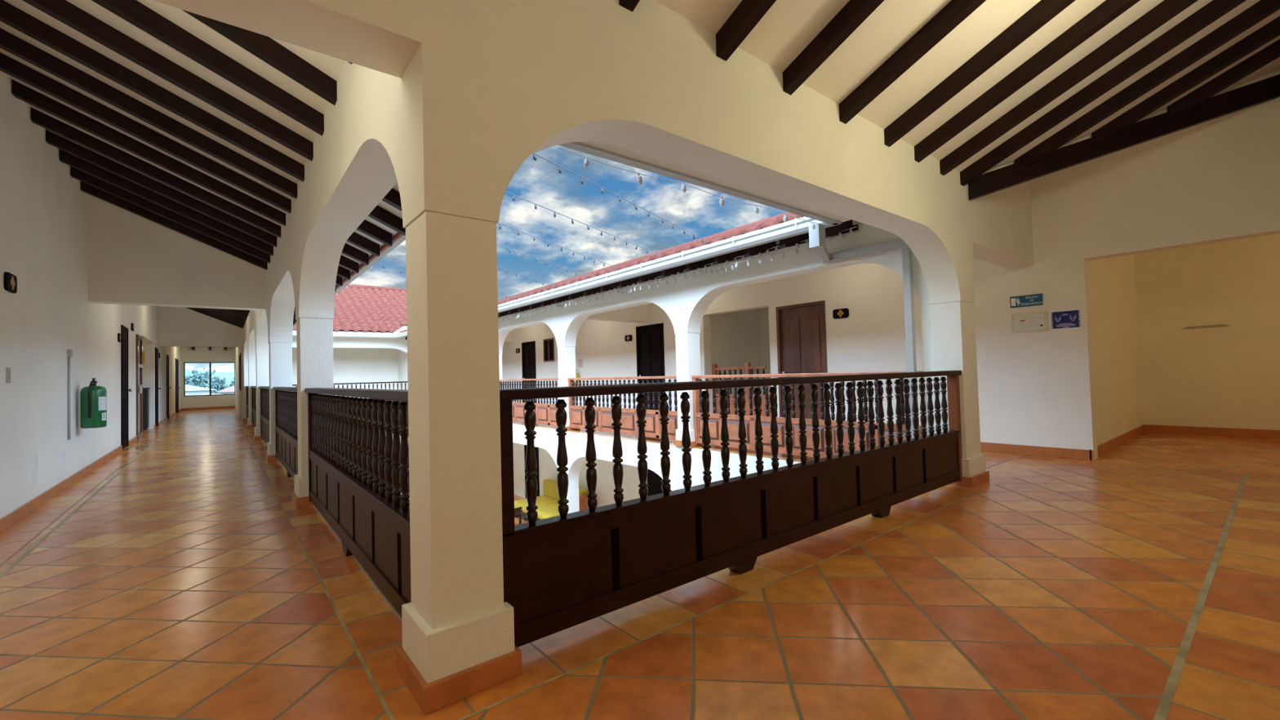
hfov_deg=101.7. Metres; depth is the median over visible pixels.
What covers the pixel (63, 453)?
wall socket
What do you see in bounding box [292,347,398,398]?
wall
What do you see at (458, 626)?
pillar
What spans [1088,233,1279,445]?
wall
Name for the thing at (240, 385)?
window
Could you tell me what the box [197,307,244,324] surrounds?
rafter
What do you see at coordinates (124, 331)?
door
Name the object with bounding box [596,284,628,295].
string light
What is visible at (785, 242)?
rafter
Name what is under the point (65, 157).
rafter
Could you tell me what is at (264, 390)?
balustrade
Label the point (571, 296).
rafter
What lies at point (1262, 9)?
rafter
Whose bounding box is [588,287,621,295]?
string light
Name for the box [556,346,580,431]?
pillar
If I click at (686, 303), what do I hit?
wall
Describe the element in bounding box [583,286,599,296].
rafter
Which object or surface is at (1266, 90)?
diagonal beam
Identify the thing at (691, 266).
rafter
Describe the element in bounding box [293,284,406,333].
tiled roof
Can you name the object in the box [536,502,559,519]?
seat cushion
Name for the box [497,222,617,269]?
string light
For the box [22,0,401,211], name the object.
rafter
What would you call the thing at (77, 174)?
rafter
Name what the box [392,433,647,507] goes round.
wall
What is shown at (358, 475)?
balustrade
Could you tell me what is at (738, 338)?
wall niche
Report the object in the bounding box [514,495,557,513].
seat cushion
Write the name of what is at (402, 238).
gutter
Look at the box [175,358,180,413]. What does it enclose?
door
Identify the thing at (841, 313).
plate
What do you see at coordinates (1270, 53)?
rafter
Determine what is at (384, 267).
string light
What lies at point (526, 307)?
rafter
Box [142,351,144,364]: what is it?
warning sign
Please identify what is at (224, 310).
rafter
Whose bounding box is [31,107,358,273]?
rafter
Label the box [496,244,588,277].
string light
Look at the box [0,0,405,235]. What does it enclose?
rafter
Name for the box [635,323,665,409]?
door
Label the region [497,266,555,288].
string light
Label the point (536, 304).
rafter
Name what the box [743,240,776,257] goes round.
rafter
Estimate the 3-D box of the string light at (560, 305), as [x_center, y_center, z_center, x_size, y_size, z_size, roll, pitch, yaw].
[-2.027,-0.981,10.317,0.413,0.200,12.484,0,-2,-39]
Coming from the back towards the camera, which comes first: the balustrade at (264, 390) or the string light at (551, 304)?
the string light at (551, 304)
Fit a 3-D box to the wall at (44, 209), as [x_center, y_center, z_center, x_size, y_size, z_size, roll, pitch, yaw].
[-9.990,-0.298,8.894,1.810,3.700,32.900,0,-2,-39]
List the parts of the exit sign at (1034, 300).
pictogram door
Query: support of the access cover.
attached to the wall at (44, 209)
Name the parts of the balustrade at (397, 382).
handrail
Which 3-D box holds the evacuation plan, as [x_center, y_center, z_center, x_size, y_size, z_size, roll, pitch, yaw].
[4.468,-0.433,5.989,0.011,0.220,0.340,0,-2,-39]
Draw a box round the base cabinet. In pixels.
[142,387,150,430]
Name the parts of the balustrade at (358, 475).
post, handrail, rail, panel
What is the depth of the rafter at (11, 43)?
3.96 m
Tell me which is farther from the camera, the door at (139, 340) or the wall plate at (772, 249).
the door at (139, 340)
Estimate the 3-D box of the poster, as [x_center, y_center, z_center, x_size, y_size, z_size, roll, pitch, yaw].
[4.680,-0.445,5.736,0.005,0.196,0.256,0,-2,-39]
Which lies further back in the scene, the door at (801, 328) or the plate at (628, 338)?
the plate at (628, 338)
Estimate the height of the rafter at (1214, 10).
0.918 m
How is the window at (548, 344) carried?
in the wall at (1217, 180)
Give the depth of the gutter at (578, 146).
3.68 m
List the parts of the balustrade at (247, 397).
post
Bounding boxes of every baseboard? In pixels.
[0,408,182,532]
[181,405,235,410]
[980,424,1279,460]
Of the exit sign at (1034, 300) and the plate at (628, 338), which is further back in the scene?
the plate at (628, 338)
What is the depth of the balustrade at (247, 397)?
14.59 m
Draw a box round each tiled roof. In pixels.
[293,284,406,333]
[400,211,803,333]
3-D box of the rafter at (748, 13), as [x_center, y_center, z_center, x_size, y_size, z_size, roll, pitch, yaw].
[0.966,-2.021,2.010,0.075,0.918,1.900,0,-2,-39]
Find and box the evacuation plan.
[1011,311,1048,333]
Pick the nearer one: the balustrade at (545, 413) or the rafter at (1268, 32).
the rafter at (1268, 32)
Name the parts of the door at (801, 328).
panel, panel, panel, panel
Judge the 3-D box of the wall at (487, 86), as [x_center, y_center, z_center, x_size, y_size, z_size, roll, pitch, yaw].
[1.076,-0.524,3.408,8.540,3.829,0.370,0,-2,-39]
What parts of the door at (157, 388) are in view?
panel, panel, frame, panel, panel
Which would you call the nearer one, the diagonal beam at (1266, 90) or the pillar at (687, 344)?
the diagonal beam at (1266, 90)
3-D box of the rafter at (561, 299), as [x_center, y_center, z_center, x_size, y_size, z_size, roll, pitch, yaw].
[-0.494,-1.532,10.074,2.610,1.051,0.075,0,-2,-39]
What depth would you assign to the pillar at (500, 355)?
12.75 m
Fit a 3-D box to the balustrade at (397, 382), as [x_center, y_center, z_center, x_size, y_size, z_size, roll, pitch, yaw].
[-9.416,1.213,16.416,4.328,0.965,0.110,0,-2,-39]
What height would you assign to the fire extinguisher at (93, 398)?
0.580 m
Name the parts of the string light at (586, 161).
bulb, bulb, bulb, bulb, bulb, bulb, bulb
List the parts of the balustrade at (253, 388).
post, panel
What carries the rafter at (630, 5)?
attached to the ceiling at (788, 27)
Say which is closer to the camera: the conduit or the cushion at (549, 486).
the conduit
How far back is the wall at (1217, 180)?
5.87 m
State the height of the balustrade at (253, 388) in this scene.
1.005 m
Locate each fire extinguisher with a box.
[76,377,106,428]
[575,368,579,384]
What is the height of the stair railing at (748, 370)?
1.200 m
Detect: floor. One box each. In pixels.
[0,408,1279,719]
[514,494,528,525]
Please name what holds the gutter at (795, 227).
attached to the tiled roof at (779, 219)
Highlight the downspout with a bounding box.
[808,223,919,438]
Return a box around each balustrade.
[245,386,248,419]
[250,386,256,428]
[258,386,269,448]
[273,386,297,479]
[292,381,408,403]
[304,387,411,616]
[499,370,962,647]
[499,377,559,426]
[567,375,678,439]
[692,370,924,457]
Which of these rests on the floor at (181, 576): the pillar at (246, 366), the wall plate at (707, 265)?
the pillar at (246, 366)
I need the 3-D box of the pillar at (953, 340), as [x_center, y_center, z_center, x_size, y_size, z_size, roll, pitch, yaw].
[2.882,0.291,4.751,0.420,1.613,0.336,0,-2,-39]
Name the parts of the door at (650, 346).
panel, panel, panel, panel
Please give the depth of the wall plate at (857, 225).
5.41 m
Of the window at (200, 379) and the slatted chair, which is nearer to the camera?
the slatted chair
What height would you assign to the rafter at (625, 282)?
1.051 m
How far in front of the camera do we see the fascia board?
5.72 m
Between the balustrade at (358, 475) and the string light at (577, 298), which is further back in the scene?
the string light at (577, 298)
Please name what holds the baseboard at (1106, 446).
attached to the wall at (1148, 369)
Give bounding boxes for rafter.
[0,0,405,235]
[0,27,392,246]
[0,52,379,256]
[11,79,368,265]
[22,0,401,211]
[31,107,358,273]
[45,129,350,279]
[58,149,342,286]
[70,166,336,291]
[80,181,267,270]
[91,0,324,135]
[182,9,337,105]
[184,306,243,328]
[191,307,244,327]
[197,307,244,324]
[205,308,244,323]
[211,308,245,321]
[217,308,246,319]
[226,309,247,317]
[233,309,248,315]
[498,310,507,317]
[507,307,518,315]
[518,304,529,312]
[529,302,541,309]
[541,298,554,306]
[554,294,568,303]
[568,290,583,300]
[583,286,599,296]
[600,281,618,292]
[618,0,639,12]
[618,276,638,288]
[638,271,661,283]
[660,264,685,277]
[685,257,713,271]
[712,249,744,265]
[715,0,776,61]
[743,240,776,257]
[779,232,808,248]
[782,0,884,95]
[825,219,852,237]
[839,0,986,124]
[884,0,1075,146]
[914,0,1140,162]
[939,0,1198,175]
[960,0,1246,186]
[1014,0,1279,167]
[1091,16,1279,142]
[1166,39,1279,117]
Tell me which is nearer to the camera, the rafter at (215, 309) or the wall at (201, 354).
the rafter at (215, 309)
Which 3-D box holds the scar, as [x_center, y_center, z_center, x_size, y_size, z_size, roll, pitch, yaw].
[7.758,-0.458,7.155,0.012,0.035,0.470,0,-2,-39]
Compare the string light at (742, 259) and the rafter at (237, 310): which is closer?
the string light at (742, 259)
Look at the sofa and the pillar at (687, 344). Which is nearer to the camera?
the pillar at (687, 344)
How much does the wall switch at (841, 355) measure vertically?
0.115 m
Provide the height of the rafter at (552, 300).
1.051 m
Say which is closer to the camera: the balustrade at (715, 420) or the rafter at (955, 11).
the rafter at (955, 11)
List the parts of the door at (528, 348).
panel, panel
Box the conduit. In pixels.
[66,349,72,439]
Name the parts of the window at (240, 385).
pane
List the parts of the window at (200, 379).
pane, pane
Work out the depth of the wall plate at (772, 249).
6.20 m
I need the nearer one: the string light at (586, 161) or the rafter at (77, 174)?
the string light at (586, 161)
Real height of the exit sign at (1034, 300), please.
0.130 m
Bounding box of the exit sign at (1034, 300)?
[1009,293,1043,307]
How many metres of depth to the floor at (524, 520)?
13.67 m
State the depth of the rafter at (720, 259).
6.33 m
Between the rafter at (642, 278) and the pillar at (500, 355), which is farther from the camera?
the pillar at (500, 355)
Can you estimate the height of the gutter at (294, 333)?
0.136 m
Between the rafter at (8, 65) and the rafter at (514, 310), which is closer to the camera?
the rafter at (8, 65)
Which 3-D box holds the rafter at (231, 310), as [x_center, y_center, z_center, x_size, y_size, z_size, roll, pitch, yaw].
[-9.920,-1.305,12.301,2.580,1.208,0.075,0,-2,-39]
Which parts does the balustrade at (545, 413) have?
handrail, rail, panel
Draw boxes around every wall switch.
[5,367,10,382]
[839,352,844,360]
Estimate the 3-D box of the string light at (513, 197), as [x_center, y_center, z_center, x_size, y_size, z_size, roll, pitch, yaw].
[-0.461,-1.328,5.328,0.038,0.148,3.358,-2,-2,26]
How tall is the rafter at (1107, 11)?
0.918 m
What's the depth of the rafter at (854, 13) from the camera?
2.82 m
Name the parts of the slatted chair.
rail, leg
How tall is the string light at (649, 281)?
0.055 m
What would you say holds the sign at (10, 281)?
attached to the wall at (44, 209)
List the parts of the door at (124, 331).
panel, panel, panel, panel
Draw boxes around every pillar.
[242,364,248,421]
[246,360,256,428]
[253,354,269,440]
[266,342,292,462]
[292,317,333,507]
[395,210,521,714]
[498,354,502,389]
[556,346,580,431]
[674,332,703,447]
[930,301,989,487]
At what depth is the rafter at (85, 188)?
6.74 m
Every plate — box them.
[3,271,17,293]
[117,333,121,342]
[130,323,133,331]
[624,334,631,341]
[693,263,715,270]
[720,253,748,263]
[752,244,782,255]
[788,238,808,247]
[830,224,858,236]
[832,307,848,318]
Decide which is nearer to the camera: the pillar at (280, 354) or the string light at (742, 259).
the string light at (742, 259)
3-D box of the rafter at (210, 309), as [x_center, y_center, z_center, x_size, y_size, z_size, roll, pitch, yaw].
[-10.898,-1.247,13.515,2.580,1.208,0.075,0,-2,-39]
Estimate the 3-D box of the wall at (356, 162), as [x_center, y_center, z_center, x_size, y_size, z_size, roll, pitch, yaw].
[-9.418,0.251,12.740,0.260,2.775,27.590,0,-2,-39]
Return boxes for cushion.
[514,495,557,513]
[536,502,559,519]
[542,479,559,500]
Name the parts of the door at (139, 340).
pane, handle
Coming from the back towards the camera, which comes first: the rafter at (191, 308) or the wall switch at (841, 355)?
the rafter at (191, 308)
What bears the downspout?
attached to the wall at (686, 303)
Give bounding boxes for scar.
[1182,324,1230,328]
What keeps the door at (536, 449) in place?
in the wall at (605, 486)
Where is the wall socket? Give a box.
[61,450,65,461]
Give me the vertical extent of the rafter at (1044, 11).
0.918 m
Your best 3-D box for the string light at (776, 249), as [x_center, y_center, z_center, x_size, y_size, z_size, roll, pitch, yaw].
[1.584,-1.286,6.149,0.068,0.075,0.189,0,-2,-39]
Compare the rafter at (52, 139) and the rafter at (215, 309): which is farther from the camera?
the rafter at (215, 309)
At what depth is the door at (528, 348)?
15.77 m
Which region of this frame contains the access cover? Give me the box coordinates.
[31,453,37,484]
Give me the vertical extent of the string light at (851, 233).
0.080 m
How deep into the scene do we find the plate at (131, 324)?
9.81 m
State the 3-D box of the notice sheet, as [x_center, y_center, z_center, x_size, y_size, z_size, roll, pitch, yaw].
[-1.537,0.080,13.456,0.004,0.230,0.230,0,-2,-39]
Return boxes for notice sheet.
[577,358,582,367]
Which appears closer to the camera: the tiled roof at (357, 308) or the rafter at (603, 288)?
the rafter at (603, 288)
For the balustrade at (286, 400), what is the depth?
6.01 m
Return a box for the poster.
[1050,309,1080,328]
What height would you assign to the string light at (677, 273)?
0.069 m
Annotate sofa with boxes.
[514,479,588,520]
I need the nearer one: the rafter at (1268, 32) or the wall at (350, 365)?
the rafter at (1268, 32)
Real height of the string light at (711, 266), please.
0.066 m
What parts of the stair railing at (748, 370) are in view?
newel post, handrail, handrail, panel, newel post, panel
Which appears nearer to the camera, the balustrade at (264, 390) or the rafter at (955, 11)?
the rafter at (955, 11)
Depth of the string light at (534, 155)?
4.21 m
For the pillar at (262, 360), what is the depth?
9.77 m
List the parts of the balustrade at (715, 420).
post, handrail, panel, rail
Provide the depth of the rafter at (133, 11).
3.03 m
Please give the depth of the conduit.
5.68 m
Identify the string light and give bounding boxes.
[376,262,515,298]
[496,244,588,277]
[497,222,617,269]
[497,237,829,322]
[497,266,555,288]
[498,303,555,318]
[505,191,659,257]
[533,153,706,243]
[557,146,825,229]
[558,293,592,303]
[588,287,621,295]
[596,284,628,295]
[632,280,650,286]
[654,271,679,281]
[703,262,713,270]
[734,255,744,262]
[765,245,779,255]
[844,226,856,235]
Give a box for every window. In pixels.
[183,362,235,396]
[239,353,241,391]
[542,337,554,361]
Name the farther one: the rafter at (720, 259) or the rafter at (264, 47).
the rafter at (720, 259)
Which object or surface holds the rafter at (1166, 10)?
attached to the ceiling at (788, 27)
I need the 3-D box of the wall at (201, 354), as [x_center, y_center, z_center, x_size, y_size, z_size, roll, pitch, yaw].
[-18.932,0.761,22.907,1.842,2.800,0.200,0,-2,-39]
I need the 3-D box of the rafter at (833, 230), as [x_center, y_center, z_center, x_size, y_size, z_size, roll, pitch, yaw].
[2.809,-1.729,5.973,2.610,1.051,0.075,0,-2,-39]
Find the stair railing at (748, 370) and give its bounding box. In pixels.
[711,362,771,416]
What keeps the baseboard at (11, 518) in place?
attached to the wall at (44, 209)
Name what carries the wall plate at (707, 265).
attached to the wall at (686, 303)
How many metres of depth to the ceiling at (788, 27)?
3.38 m
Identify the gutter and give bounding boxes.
[292,331,398,337]
[293,235,405,327]
[397,216,840,337]
[557,142,841,224]
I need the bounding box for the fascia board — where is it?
[293,231,403,324]
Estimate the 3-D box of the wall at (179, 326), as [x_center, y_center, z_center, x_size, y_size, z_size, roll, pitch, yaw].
[-12.522,-1.076,14.923,1.822,1.388,0.200,0,-2,-39]
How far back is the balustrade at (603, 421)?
8.61 m
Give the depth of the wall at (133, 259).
6.99 m
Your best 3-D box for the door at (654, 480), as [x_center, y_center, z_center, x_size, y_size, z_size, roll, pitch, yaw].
[0.669,2.928,10.805,0.040,2.120,1.550,0,-2,-39]
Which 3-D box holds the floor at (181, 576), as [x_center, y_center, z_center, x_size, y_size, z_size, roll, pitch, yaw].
[-5.230,1.663,12.634,13.700,0.281,32.900,0,-2,-39]
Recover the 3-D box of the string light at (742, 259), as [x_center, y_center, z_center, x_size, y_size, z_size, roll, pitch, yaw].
[1.271,-1.258,6.539,0.068,0.073,0.147,0,-2,-39]
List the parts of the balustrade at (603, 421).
post, handrail, rail, panel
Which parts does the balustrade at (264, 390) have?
post, handrail, rail, panel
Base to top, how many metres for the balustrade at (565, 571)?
1.005 m
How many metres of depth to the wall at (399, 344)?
16.91 m
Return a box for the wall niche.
[710,306,770,412]
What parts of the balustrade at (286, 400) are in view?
post, handrail, rail, panel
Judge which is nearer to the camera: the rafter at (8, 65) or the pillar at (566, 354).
the rafter at (8, 65)
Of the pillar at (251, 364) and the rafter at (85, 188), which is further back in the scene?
the pillar at (251, 364)
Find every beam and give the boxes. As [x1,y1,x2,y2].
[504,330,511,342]
[968,74,1279,199]
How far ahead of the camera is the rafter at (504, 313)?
11.12 m
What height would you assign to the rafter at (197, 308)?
1.208 m
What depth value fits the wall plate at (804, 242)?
5.89 m
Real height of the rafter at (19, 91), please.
1.208 m
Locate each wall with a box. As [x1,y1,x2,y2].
[0,71,181,518]
[87,194,265,311]
[152,0,1034,435]
[159,306,242,346]
[181,346,235,408]
[235,60,403,417]
[292,336,407,354]
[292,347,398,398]
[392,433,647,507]
[397,220,930,513]
[502,96,1279,459]
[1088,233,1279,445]
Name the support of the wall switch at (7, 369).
attached to the wall at (44, 209)
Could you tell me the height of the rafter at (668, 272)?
1.051 m
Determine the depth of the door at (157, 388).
13.64 m
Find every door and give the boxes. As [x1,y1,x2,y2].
[120,324,132,448]
[135,333,142,440]
[155,346,160,426]
[166,354,171,419]
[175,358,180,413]
[521,341,536,403]
[524,444,539,498]
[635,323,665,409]
[647,468,671,496]
[775,300,827,419]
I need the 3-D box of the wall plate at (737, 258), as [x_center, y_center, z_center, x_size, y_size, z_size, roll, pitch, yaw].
[1.212,-1.299,6.651,0.030,0.057,0.447,0,-2,-39]
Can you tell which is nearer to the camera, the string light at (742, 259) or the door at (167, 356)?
the string light at (742, 259)
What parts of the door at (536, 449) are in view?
panel, panel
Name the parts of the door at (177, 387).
panel, panel, panel, panel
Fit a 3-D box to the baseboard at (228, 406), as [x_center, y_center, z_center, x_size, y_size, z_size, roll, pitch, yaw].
[-18.835,2.106,22.779,1.822,0.100,0.020,0,-2,-39]
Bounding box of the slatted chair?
[514,506,522,524]
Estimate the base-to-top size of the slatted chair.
0.600 m
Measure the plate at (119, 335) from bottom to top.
0.140 m
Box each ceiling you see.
[0,0,1279,333]
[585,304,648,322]
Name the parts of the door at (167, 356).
panel, frame, panel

